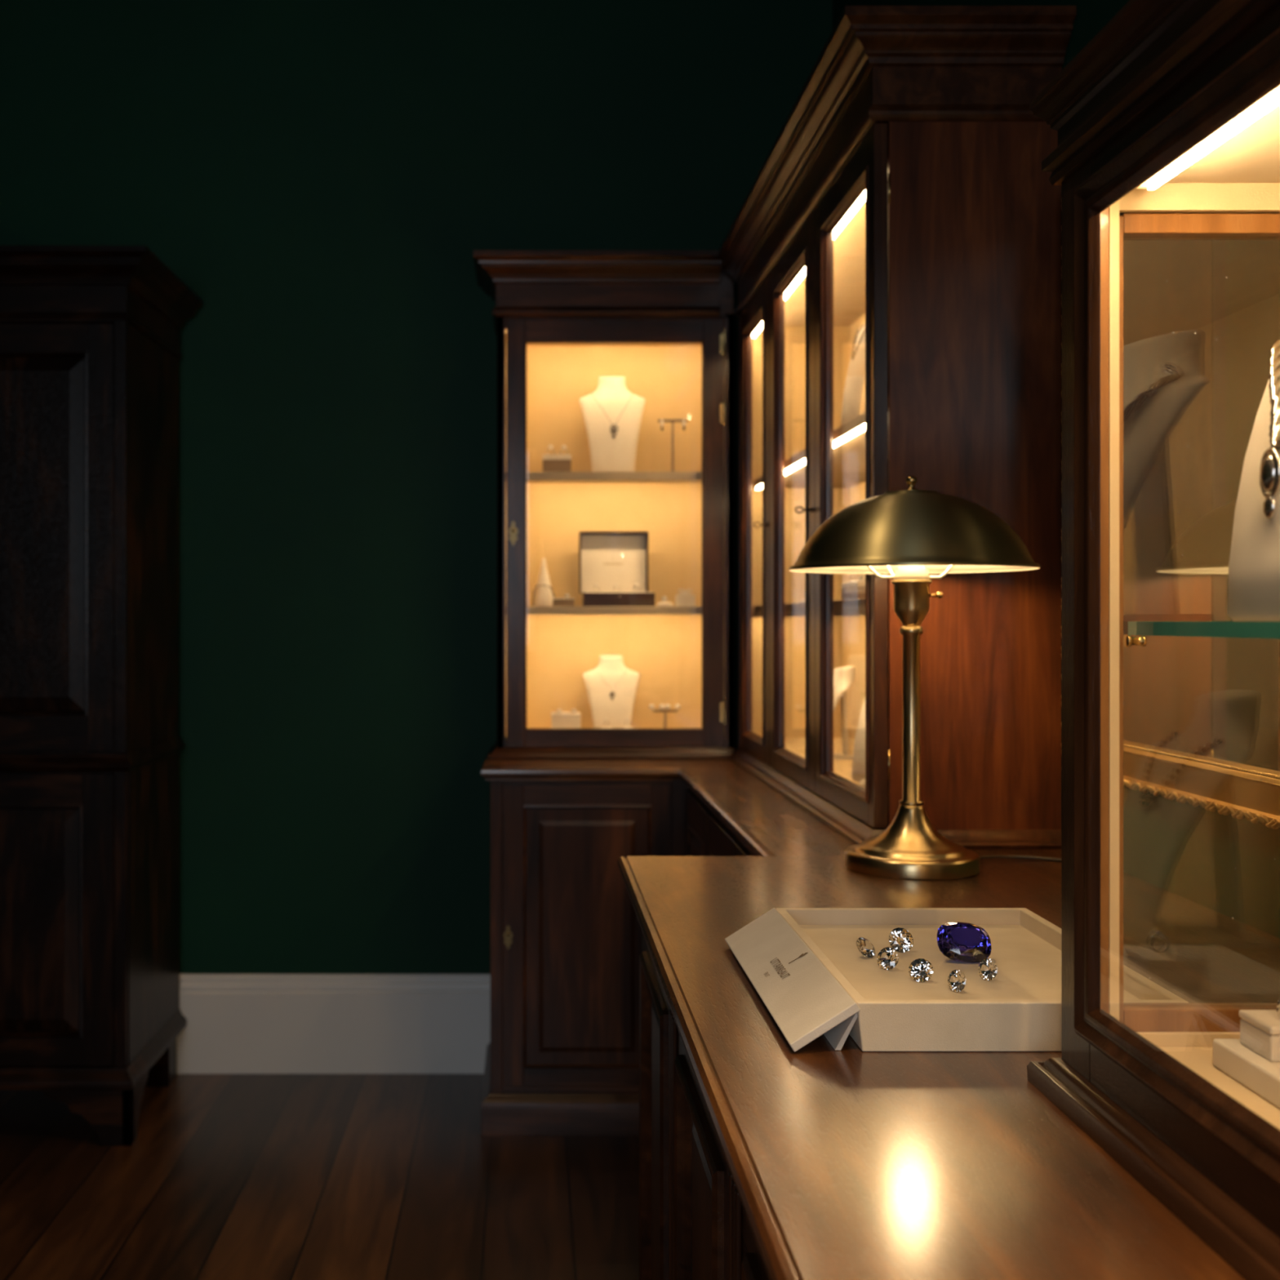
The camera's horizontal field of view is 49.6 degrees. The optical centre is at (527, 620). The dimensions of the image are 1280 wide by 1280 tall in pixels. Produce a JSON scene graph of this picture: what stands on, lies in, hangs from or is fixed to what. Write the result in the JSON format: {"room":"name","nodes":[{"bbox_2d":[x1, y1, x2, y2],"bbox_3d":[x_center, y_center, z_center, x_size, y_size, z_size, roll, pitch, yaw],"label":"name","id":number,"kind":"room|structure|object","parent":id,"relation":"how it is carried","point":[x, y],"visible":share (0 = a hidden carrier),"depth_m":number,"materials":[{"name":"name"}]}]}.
{"room":"shop","nodes":[
{"label":"shop","id":0,"kind":"room"},
{"bbox_2d":[0,1073,639,1279],"bbox_3d":[-0.975,1.300,0.775,3.850,0.080,6.350,0,0,0],"label":"floor","id":1,"kind":"structure","parent":0,"point":[224,1176],"depth_m":3.06,"materials":[{"name":"brown wood"}]},
{"bbox_2d":[0,245,202,1146],"bbox_3d":[-1.494,0.188,3.537,1.183,2.145,0.566,0,0,0],"label":"wardrobe","id":2,"kind":"object","parent":1,"relation":"on","point":[91,745],"visible":1,"depth_m":3.32,"materials":[{"name":"brown wood"}]},
{"bbox_2d":[480,780,688,1136],"bbox_3d":[0.140,0.826,3.594,0.510,0.868,0.463,0,0,0],"label":"base cabinet","id":3,"kind":"object","parent":1,"relation":"on","point":[562,1052],"visible":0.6,"depth_m":3.39,"materials":[{"name":"brown wood"}]},
{"bbox_2d":[639,931,769,1279],"bbox_3d":[0.499,0.827,1.151,0.691,0.866,1.903,0,0,0],"label":"base cabinet","id":4,"kind":"object","parent":1,"relation":"on","point":[694,1224],"depth_m":1.52,"materials":[{"name":"brown wood"}]},
{"bbox_2d":[617,856,1279,1279],"bbox_3d":[0.494,0.376,1.158,0.712,0.032,1.916,0,0,0],"label":"countertop","id":5,"kind":"structure","parent":4,"relation":"on","point":[850,1162],"depth_m":1.01,"materials":[{"name":"brown wood"}]},
{"bbox_2d":[788,475,1061,879],"bbox_3d":[0.566,0.075,2.009,0.351,0.570,0.378,0,0,45],"label":"table lamp","id":6,"kind":"object","parent":5,"relation":"on","point":[911,534],"visible":0.98,"depth_m":1.93,"materials":[{"name":"gold metal"}]},
{"bbox_2d":[891,579,942,625],"bbox_3d":[0.564,-0.025,2.000,0.072,0.067,0.057,0,0,0],"label":"socket","id":7,"kind":"object","parent":6,"relation":"attached to","point":[911,597],"depth_m":1.98,"materials":[{"name":"gold metal"}]},
{"bbox_2d":[724,907,1188,1051],"bbox_3d":[0.383,0.338,1.331,0.332,0.043,0.379,0,0,0],"label":"tray","id":8,"kind":"object","parent":5,"relation":"on","point":[806,966],"visible":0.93,"depth_m":1.26,"materials":[{"name":"beige fabric"}]},
{"bbox_2d":[856,937,875,957],"bbox_3d":[0.335,0.324,1.365,0.022,0.018,0.015,0,0,-28],"label":"diamond","id":9,"kind":"object","parent":8,"relation":"on","point":[864,946],"visible":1,"depth_m":1.36,"materials":[{"name":"white"}]},
{"bbox_2d":[876,946,898,970],"bbox_3d":[0.344,0.323,1.315,0.015,0.020,0.020,0,0,-13],"label":"diamond","id":10,"kind":"object","parent":8,"relation":"on","point":[887,958],"visible":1,"depth_m":1.31,"materials":[{"name":"white"}]},
{"bbox_2d":[888,927,913,952],"bbox_3d":[0.375,0.322,1.387,0.022,0.022,0.017,0,0,-34],"label":"diamond","id":11,"kind":"object","parent":8,"relation":"on","point":[900,940],"visible":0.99,"depth_m":1.38,"materials":[{"name":"white"}]},
{"bbox_2d":[908,958,933,982],"bbox_3d":[0.363,0.323,1.272,0.015,0.020,0.020,0,0,-34],"label":"diamond","id":12,"kind":"object","parent":8,"relation":"on","point":[920,970],"visible":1,"depth_m":1.27,"materials":[{"name":"white"}]},
{"bbox_2d":[947,969,966,992],"bbox_3d":[0.384,0.324,1.236,0.016,0.019,0.014,0,0,16],"label":"diamond","id":13,"kind":"object","parent":8,"relation":"on","point":[957,980],"visible":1,"depth_m":1.23,"materials":[{"name":"white"}]},
{"bbox_2d":[937,921,991,962],"bbox_3d":[0.428,0.316,1.352,0.052,0.034,0.033,0,0,6],"label":"tanzanite","id":14,"kind":"object","parent":8,"relation":"on","point":[966,942],"visible":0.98,"depth_m":1.34,"materials":[{"name":"blue"}]},
{"bbox_2d":[977,958,997,981],"bbox_3d":[0.425,0.323,1.274,0.016,0.020,0.014,0,0,14],"label":"diamond","id":15,"kind":"object","parent":8,"relation":"on","point":[988,968],"visible":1,"depth_m":1.27,"materials":[{"name":"white"}]},
{"bbox_2d":[1026,0,1279,1279],"bbox_3d":[0.579,-0.022,0.720,0.378,0.764,0.720,0,0,0],"label":"display case","id":16,"kind":"object","parent":5,"relation":"on","point":[1166,122],"visible":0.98,"depth_m":1.00,"materials":[{"name":"brown wood"}]},
{"bbox_2d":[1128,621,1279,638],"bbox_3d":[0.598,0.006,0.721,0.305,0.010,0.602,0,0,0],"label":"glass shelf","id":17,"kind":"object","parent":16,"relation":"attached to","point":[1251,629],"depth_m":0.91,"materials":[{"name":"teal glass"}]},
{"bbox_2d":[1213,1038,1279,1108],"bbox_3d":[0.565,0.309,0.903,0.151,0.020,0.166,0,0,0],"label":"plinth","id":18,"kind":"object","parent":16,"relation":"in","point":[1261,1075],"visible":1,"depth_m":0.94,"materials":[{"name":"beige fabric"}]},
{"bbox_2d":[1226,378,1279,621],"bbox_3d":[0.527,-0.126,0.857,0.136,0.254,0.244,0,0,0],"label":"bust","id":19,"kind":"object","parent":16,"relation":"on","point":[1254,566],"visible":0.9,"depth_m":0.89,"materials":[{"name":"beige fabric"}]},
{"bbox_2d":[1259,337,1279,519],"bbox_3d":[0.505,-0.142,0.859,0.092,0.158,0.179,0,0,0],"label":"necklace","id":20,"kind":"object","parent":19,"relation":"on","point":[1269,471],"visible":1,"depth_m":0.87,"materials":[{"name":"silver metal"}]},
{"bbox_2d":[1259,447,1279,519],"bbox_3d":[0.465,-0.086,0.863,0.012,0.045,0.026,0,0,0],"label":"pendant","id":21,"kind":"object","parent":20,"relation":"attached to","point":[1269,471],"depth_m":0.86,"materials":[{"name":"silver metal"}]},
{"bbox_2d":[1238,1009,1279,1062],"bbox_3d":[0.526,0.287,0.951,0.051,0.024,0.043,0,0,0],"label":"box","id":22,"kind":"object","parent":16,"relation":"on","point":[1260,1029],"visible":1,"depth_m":0.95,"materials":[{"name":"beige fabric"}]},
{"bbox_2d":[1238,1009,1279,1035],"bbox_3d":[0.526,0.277,0.951,0.051,0.006,0.043,0,0,0],"label":"cushion","id":23,"kind":"object","parent":22,"relation":"on","point":[1252,1022],"depth_m":0.95,"materials":[{"name":"beige fabric"}]},
{"bbox_2d":[1276,999,1279,1017],"bbox_3d":[0.522,0.266,0.949,0.015,0.020,0.006,0,0,-20],"label":"ring","id":24,"kind":"object","parent":22,"relation":"on","point":[1278,1001],"visible":1,"depth_m":0.95,"materials":[{"name":"silver metal"}]},
{"bbox_2d":[685,788,754,856],"bbox_3d":[0.613,0.826,2.979,0.464,0.868,1.722,0,0,0],"label":"base cabinet","id":25,"kind":"object","parent":1,"relation":"on","point":[706,835],"visible":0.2,"depth_m":2.98,"materials":[{"name":"brown wood"}]},
{"bbox_2d":[480,749,1061,856],"bbox_3d":[0.368,0.377,2.976,0.964,0.032,1.748,0,0,0],"label":"countertop","id":26,"kind":"structure","parent":25,"relation":"on","point":[765,820],"depth_m":2.90,"materials":[{"name":"brown wood"}]},
{"bbox_2d":[473,250,735,759],"bbox_3d":[0.200,-0.295,3.695,0.681,1.310,0.311,0,0,0],"label":"display cabinet","id":27,"kind":"object","parent":26,"relation":"on","point":[663,322],"visible":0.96,"depth_m":3.60,"materials":[{"name":"brown wood"}]},
{"bbox_2d":[533,558,553,606],"bbox_3d":[0.043,-0.103,3.750,0.060,0.132,0.060,0,0,0],"label":"cone","id":28,"kind":"object","parent":27,"relation":"on","point":[543,597],"visible":0.82,"depth_m":3.73,"materials":[{"name":"beige fabric"}]},
{"bbox_2d":[532,584,555,605],"bbox_3d":[0.043,-0.067,3.703,0.064,0.057,0.017,0,0,-2],"label":"bracelet","id":29,"kind":"object","parent":27,"relation":"on","point":[550,587],"visible":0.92,"depth_m":3.70,"materials":[{"name":"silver metal"}]},
{"bbox_2d":[542,454,571,471],"bbox_3d":[0.077,-0.418,3.720,0.077,0.052,0.061,0,0,0],"label":"block","id":30,"kind":"object","parent":27,"relation":"on","point":[550,463],"visible":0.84,"depth_m":3.69,"materials":[{"name":"brown"}]},
{"bbox_2d":[546,444,554,454],"bbox_3d":[0.061,-0.458,3.720,0.021,0.031,0.014,0,0,0],"label":"ring","id":31,"kind":"object","parent":30,"relation":"on","point":[550,446],"visible":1,"depth_m":3.71,"materials":[{"name":"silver metal"}]},
{"bbox_2d":[542,454,571,462],"bbox_3d":[0.077,-0.437,3.720,0.077,0.014,0.061,0,0,0],"label":"cushion","id":32,"kind":"object","parent":30,"relation":"on","point":[545,458],"depth_m":3.69,"materials":[{"name":"beige fabric"}]},
{"bbox_2d":[560,444,568,454],"bbox_3d":[0.097,-0.458,3.720,0.020,0.031,0.014,0,0,-15],"label":"ring","id":33,"kind":"object","parent":30,"relation":"on","point":[563,446],"visible":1,"depth_m":3.72,"materials":[{"name":"silver metal"}]},
{"bbox_2d":[552,598,574,606],"bbox_3d":[0.095,-0.048,3.685,0.059,0.022,0.046,0,0,0],"label":"block","id":34,"kind":"object","parent":27,"relation":"on","point":[556,602],"visible":1,"depth_m":3.66,"materials":[{"name":"brown"}]},
{"bbox_2d":[562,594,569,598],"bbox_3d":[0.102,-0.064,3.683,0.020,0.011,0.024,0,0,0],"label":"ring","id":35,"kind":"object","parent":34,"relation":"on","point":[566,596],"visible":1,"depth_m":3.67,"materials":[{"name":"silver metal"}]},
{"bbox_2d":[551,711,581,728],"bbox_3d":[0.102,0.277,3.720,0.079,0.055,0.051,0,0,0],"label":"block","id":36,"kind":"object","parent":27,"relation":"on","point":[564,719],"visible":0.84,"depth_m":3.69,"materials":[{"name":"beige fabric"}]},
{"bbox_2d":[551,711,581,719],"bbox_3d":[0.102,0.258,3.720,0.079,0.016,0.051,0,0,0],"label":"cushion","id":37,"kind":"object","parent":36,"relation":"on","point":[564,715],"depth_m":3.69,"materials":[{"name":"beige fabric"}]},
{"bbox_2d":[582,654,639,728],"bbox_3d":[0.228,0.200,3.759,0.158,0.210,0.074,0,0,0],"label":"bust","id":38,"kind":"object","parent":27,"relation":"on","point":[611,668],"visible":0.88,"depth_m":3.74,"materials":[{"name":"beige fabric"}]},
{"bbox_2d":[596,671,626,700],"bbox_3d":[0.228,0.178,3.739,0.081,0.079,0.028,0,0,0],"label":"necklace","id":39,"kind":"object","parent":38,"relation":"on","point":[611,695],"visible":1,"depth_m":3.73,"materials":[{"name":"silver metal"}]},
{"bbox_2d":[609,691,614,700],"bbox_3d":[0.228,0.205,3.728,0.015,0.025,0.006,0,0,0],"label":"pendant","id":40,"kind":"object","parent":39,"relation":"attached to","point":[611,695],"depth_m":3.73,"materials":[{"name":"black metal"}]},
{"bbox_2d":[579,376,645,471],"bbox_3d":[0.230,-0.531,3.748,0.180,0.280,0.093,0,0,0],"label":"bust","id":41,"kind":"object","parent":27,"relation":"on","point":[607,453],"visible":0.91,"depth_m":3.72,"materials":[{"name":"beige fabric"}]},
{"bbox_2d":[591,395,633,438],"bbox_3d":[0.230,-0.550,3.724,0.113,0.124,0.046,0,0,0],"label":"necklace","id":42,"kind":"object","parent":41,"relation":"on","point":[613,428],"visible":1,"depth_m":3.71,"materials":[{"name":"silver metal"}]},
{"bbox_2d":[609,424,617,438],"bbox_3d":[0.231,-0.507,3.706,0.023,0.038,0.010,0,0,0],"label":"pendant","id":43,"kind":"object","parent":42,"relation":"attached to","point":[614,428],"depth_m":3.70,"materials":[{"name":"black metal"}]},
{"bbox_2d":[526,606,702,614],"bbox_3d":[0.230,-0.025,3.732,0.579,0.022,0.195,0,0,0],"label":"shelf","id":44,"kind":"object","parent":27,"relation":"attached to","point":[530,610],"depth_m":3.64,"materials":[{"name":"beige wood"}]},
{"bbox_2d":[526,471,702,482],"bbox_3d":[0.230,-0.380,3.732,0.579,0.022,0.195,0,0,0],"label":"shelf","id":45,"kind":"object","parent":27,"relation":"attached to","point":[531,477],"depth_m":3.64,"materials":[{"name":"beige wood"}]},
{"bbox_2d":[578,531,654,606],"bbox_3d":[0.239,-0.139,3.725,0.199,0.204,0.106,0,0,0],"label":"box","id":46,"kind":"object","parent":27,"relation":"on","point":[606,559],"visible":0.93,"depth_m":3.77,"materials":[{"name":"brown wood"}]},
{"bbox_2d":[593,583,599,591],"bbox_3d":[0.185,-0.086,3.720,0.011,0.025,0.016,0,0,35],"label":"ring","id":47,"kind":"object","parent":46,"relation":"in","point":[595,584],"visible":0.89,"depth_m":3.72,"materials":[{"name":"silver metal"}]},
{"bbox_2d":[613,583,619,591],"bbox_3d":[0.238,-0.086,3.720,0.011,0.025,0.016,0,0,35],"label":"ring","id":48,"kind":"object","parent":46,"relation":"in","point":[615,584],"visible":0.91,"depth_m":3.72,"materials":[{"name":"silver metal"}]},
{"bbox_2d":[586,591,652,592],"bbox_3d":[0.244,-0.060,3.723,0.178,0.032,0.083,0,0,0],"label":"cushion","id":49,"kind":"object","parent":46,"relation":"on","point":[586,592],"depth_m":3.68,"materials":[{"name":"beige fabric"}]},
{"bbox_2d":[633,583,639,591],"bbox_3d":[0.292,-0.086,3.720,0.011,0.025,0.016,0,0,35],"label":"ring","id":50,"kind":"object","parent":46,"relation":"in","point":[635,584],"visible":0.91,"depth_m":3.72,"materials":[{"name":"silver metal"}]},
{"bbox_2d":[653,709,677,728],"bbox_3d":[0.371,0.273,3.730,0.055,0.063,0.052,0,0,43],"label":"stand","id":51,"kind":"object","parent":27,"relation":"in","point":[664,711],"visible":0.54,"depth_m":3.72,"materials":[{"name":"brown metal"}]},
{"bbox_2d":[648,703,654,709],"bbox_3d":[0.335,0.234,3.730,0.016,0.016,0.016,0,0,0],"label":"stud","id":52,"kind":"object","parent":51,"relation":"on","point":[651,706],"visible":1,"depth_m":3.72,"materials":[{"name":"white"}]},
{"bbox_2d":[659,703,665,709],"bbox_3d":[0.363,0.234,3.730,0.016,0.016,0.016,0,0,0],"label":"stud","id":53,"kind":"object","parent":51,"relation":"on","point":[662,706],"visible":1,"depth_m":3.72,"materials":[{"name":"white"}]},
{"bbox_2d":[665,703,671,709],"bbox_3d":[0.378,0.234,3.730,0.016,0.016,0.016,0,0,0],"label":"stud","id":54,"kind":"object","parent":51,"relation":"on","point":[668,706],"visible":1,"depth_m":3.72,"materials":[{"name":"white"}]},
{"bbox_2d":[675,703,680,709],"bbox_3d":[0.405,0.234,3.730,0.016,0.016,0.016,0,0,0],"label":"stud","id":55,"kind":"object","parent":51,"relation":"on","point":[677,706],"visible":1,"depth_m":3.72,"materials":[{"name":"white"}]},
{"bbox_2d":[657,600,673,606],"bbox_3d":[0.369,-0.044,3.710,0.044,0.014,0.044,0,0,0],"label":"cushion","id":56,"kind":"object","parent":27,"relation":"on","point":[664,603],"visible":0.98,"depth_m":3.69,"materials":[{"name":"beige fabric"}]},
{"bbox_2d":[662,595,666,601],"bbox_3d":[0.368,-0.058,3.710,0.014,0.014,0.014,0,0,0],"label":"stud","id":57,"kind":"object","parent":56,"relation":"on","point":[664,597],"visible":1,"depth_m":3.71,"materials":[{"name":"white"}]},
{"bbox_2d":[657,418,688,471],"bbox_3d":[0.392,-0.468,3.730,0.068,0.152,0.068,0,0,41],"label":"stand","id":58,"kind":"object","parent":27,"relation":"on","point":[672,420],"visible":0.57,"depth_m":3.73,"materials":[{"name":"brown metal"}]},
{"bbox_2d":[660,418,664,431],"bbox_3d":[0.362,-0.528,3.723,0.011,0.035,0.010,0,0,0],"label":"earring","id":59,"kind":"object","parent":58,"relation":"hanging from","point":[662,423],"visible":1,"depth_m":3.72,"materials":[{"name":"white"}]},
{"bbox_2d":[681,418,685,431],"bbox_3d":[0.421,-0.528,3.723,0.011,0.035,0.010,0,0,0],"label":"earring","id":60,"kind":"object","parent":58,"relation":"hanging from","point":[683,423],"visible":1,"depth_m":3.72,"materials":[{"name":"white"}]},
{"bbox_2d":[675,588,694,606],"bbox_3d":[0.425,-0.061,3.728,0.048,0.048,0.045,0,0,0],"label":"gift box","id":61,"kind":"object","parent":27,"relation":"on","point":[684,598],"visible":0.99,"depth_m":3.71,"materials":[{"name":"beige fabric"}]},
{"bbox_3d":[0.208,0.293,3.668,0.040,0.023,0.040,0,0,0],"label":"cushion","id":62,"kind":"object","parent":27,"relation":"in","visible":0},
{"bbox_2d":[603,717,608,726],"bbox_3d":[0.208,0.272,3.668,0.016,0.023,0.010,0,0,0],"label":"ring","id":63,"kind":"object","parent":62,"relation":"on","point":[606,718],"visible":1,"depth_m":3.67,"materials":[{"name":"silver metal"}]},
{"bbox_3d":[0.265,0.293,3.668,0.040,0.023,0.040,0,0,0],"label":"cushion","id":64,"kind":"object","parent":27,"relation":"in","visible":0},
{"bbox_2d":[624,717,631,726],"bbox_3d":[0.265,0.272,3.668,0.015,0.023,0.010,0,0,-9],"label":"ring","id":65,"kind":"object","parent":64,"relation":"on","point":[627,718],"visible":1,"depth_m":3.67,"materials":[{"name":"silver metal"}]},
{"bbox_2d":[719,5,1076,848],"bbox_3d":[0.669,-0.295,2.864,0.359,1.310,1.468,0,0,0],"label":"display cabinet","id":66,"kind":"object","parent":26,"relation":"on","point":[904,192],"visible":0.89,"depth_m":2.19,"materials":[{"name":"brown wood"}]},
{"bbox_2d":[753,521,768,528],"bbox_3d":[0.532,-0.218,3.150,0.035,0.015,0.011,0,0,0],"label":"key","id":67,"kind":"object","parent":66,"relation":"attached to","point":[763,524],"visible":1,"depth_m":3.15,"materials":[{"name":"brown metal"}]},
{"bbox_2d":[795,506,813,513],"bbox_3d":[0.532,-0.213,2.660,0.035,0.015,0.011,0,0,0],"label":"key","id":68,"kind":"object","parent":66,"relation":"attached to","point":[811,509],"visible":1,"depth_m":2.66,"materials":[{"name":"brown metal"}]},
{"bbox_2d":[753,598,865,613],"bbox_3d":[0.709,-0.028,2.894,0.250,0.020,1.362,0,0,0],"label":"shelf","id":69,"kind":"object","parent":66,"relation":"attached to","point":[789,605],"depth_m":2.90,"materials":[{"name":"beige"}]},
{"bbox_2d":[753,411,865,488],"bbox_3d":[0.709,-0.352,2.894,0.250,0.020,1.362,0,0,0],"label":"shelf","id":70,"kind":"object","parent":66,"relation":"attached to","point":[848,441],"depth_m":3.00,"materials":[{"name":"beige"}]},
{"bbox_2d":[833,666,854,759],"bbox_3d":[0.677,0.203,3.050,0.089,0.203,0.160,0,0,0],"label":"bust","id":71,"kind":"object","parent":66,"relation":"on","point":[843,677],"visible":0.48,"depth_m":3.03,"materials":[{"name":"beige fabric"}]},
{"bbox_2d":[840,324,865,426],"bbox_3d":[0.664,-0.499,2.660,0.104,0.274,0.190,0,0,0],"label":"bust","id":72,"kind":"object","parent":66,"relation":"on","point":[855,375],"visible":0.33,"depth_m":2.63,"materials":[{"name":"beige fabric"}]},
{"bbox_2d":[851,322,865,359],"bbox_3d":[0.645,-0.544,2.660,0.042,0.085,0.104,0,0,0],"label":"necklace","id":73,"kind":"object","parent":72,"relation":"on","point":[853,356],"visible":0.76,"depth_m":2.67,"materials":[{"name":"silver metal"}]},
{"bbox_2d":[840,581,865,599],"bbox_3d":[0.635,-0.055,2.620,0.051,0.036,0.131,0,0,0],"label":"block","id":74,"kind":"object","parent":66,"relation":"on","point":[853,589],"visible":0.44,"depth_m":2.58,"materials":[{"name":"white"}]},
{"bbox_2d":[840,581,865,587],"bbox_3d":[0.635,-0.068,2.620,0.051,0.010,0.131,0,0,0],"label":"cushion","id":75,"kind":"object","parent":74,"relation":"on","point":[853,584],"depth_m":2.58,"materials":[{"name":"beige fabric"}]},
{"bbox_2d":[849,574,865,582],"bbox_3d":[0.635,-0.080,2.650,0.031,0.014,0.025,0,0,0],"label":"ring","id":76,"kind":"object","parent":74,"relation":"on","point":[864,576],"visible":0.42,"depth_m":2.64,"materials":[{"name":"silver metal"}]},
{"bbox_2d":[852,697,865,782],"bbox_3d":[0.670,0.178,2.600,0.105,0.254,0.170,0,0,0],"label":"bust","id":77,"kind":"object","parent":66,"relation":"on","point":[859,753],"visible":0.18,"depth_m":2.60,"materials":[{"name":"beige fabric"}]},
{"bbox_2d":[858,779,865,788],"bbox_3d":[0.630,0.296,2.500,0.058,0.017,0.058,0,0,0],"label":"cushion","id":78,"kind":"object","parent":66,"relation":"in","point":[862,784],"visible":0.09,"depth_m":2.49,"materials":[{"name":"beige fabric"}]},
{"bbox_2d":[0,0,832,973],"bbox_3d":[-0.975,-0.315,3.900,3.850,3.150,0.100,0,0,0],"label":"wall","id":79,"kind":"structure","parent":0,"point":[326,178],"depth_m":3.85,"materials":[{"name":"green paint"}]},
{"bbox_2d":[176,973,490,1073],"bbox_3d":[-1.485,1.124,3.838,2.790,0.272,0.024,0,0,0],"label":"baseboard","id":80,"kind":"structure","parent":79,"relation":"attached to","point":[237,1023],"depth_m":3.83,"materials":[{"name":"white paint"}]},
{"bbox_2d":[832,0,1279,938],"bbox_3d":[0.900,-0.315,0.725,0.100,3.150,6.250,0,0,0],"label":"wall","id":81,"kind":"structure","parent":0,"point":[1227,865],"depth_m":1.78,"materials":[{"name":"green paint"}]},
{"bbox_2d":[1123,240,1279,829],"bbox_3d":[0.831,-0.221,1.627,0.034,0.901,0.984,0,0,0],"label":"mirror","id":82,"kind":"object","parent":81,"relation":"attached to","point":[1202,317],"visible":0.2,"depth_m":1.72,"materials":[{"name":"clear mirror glass"}]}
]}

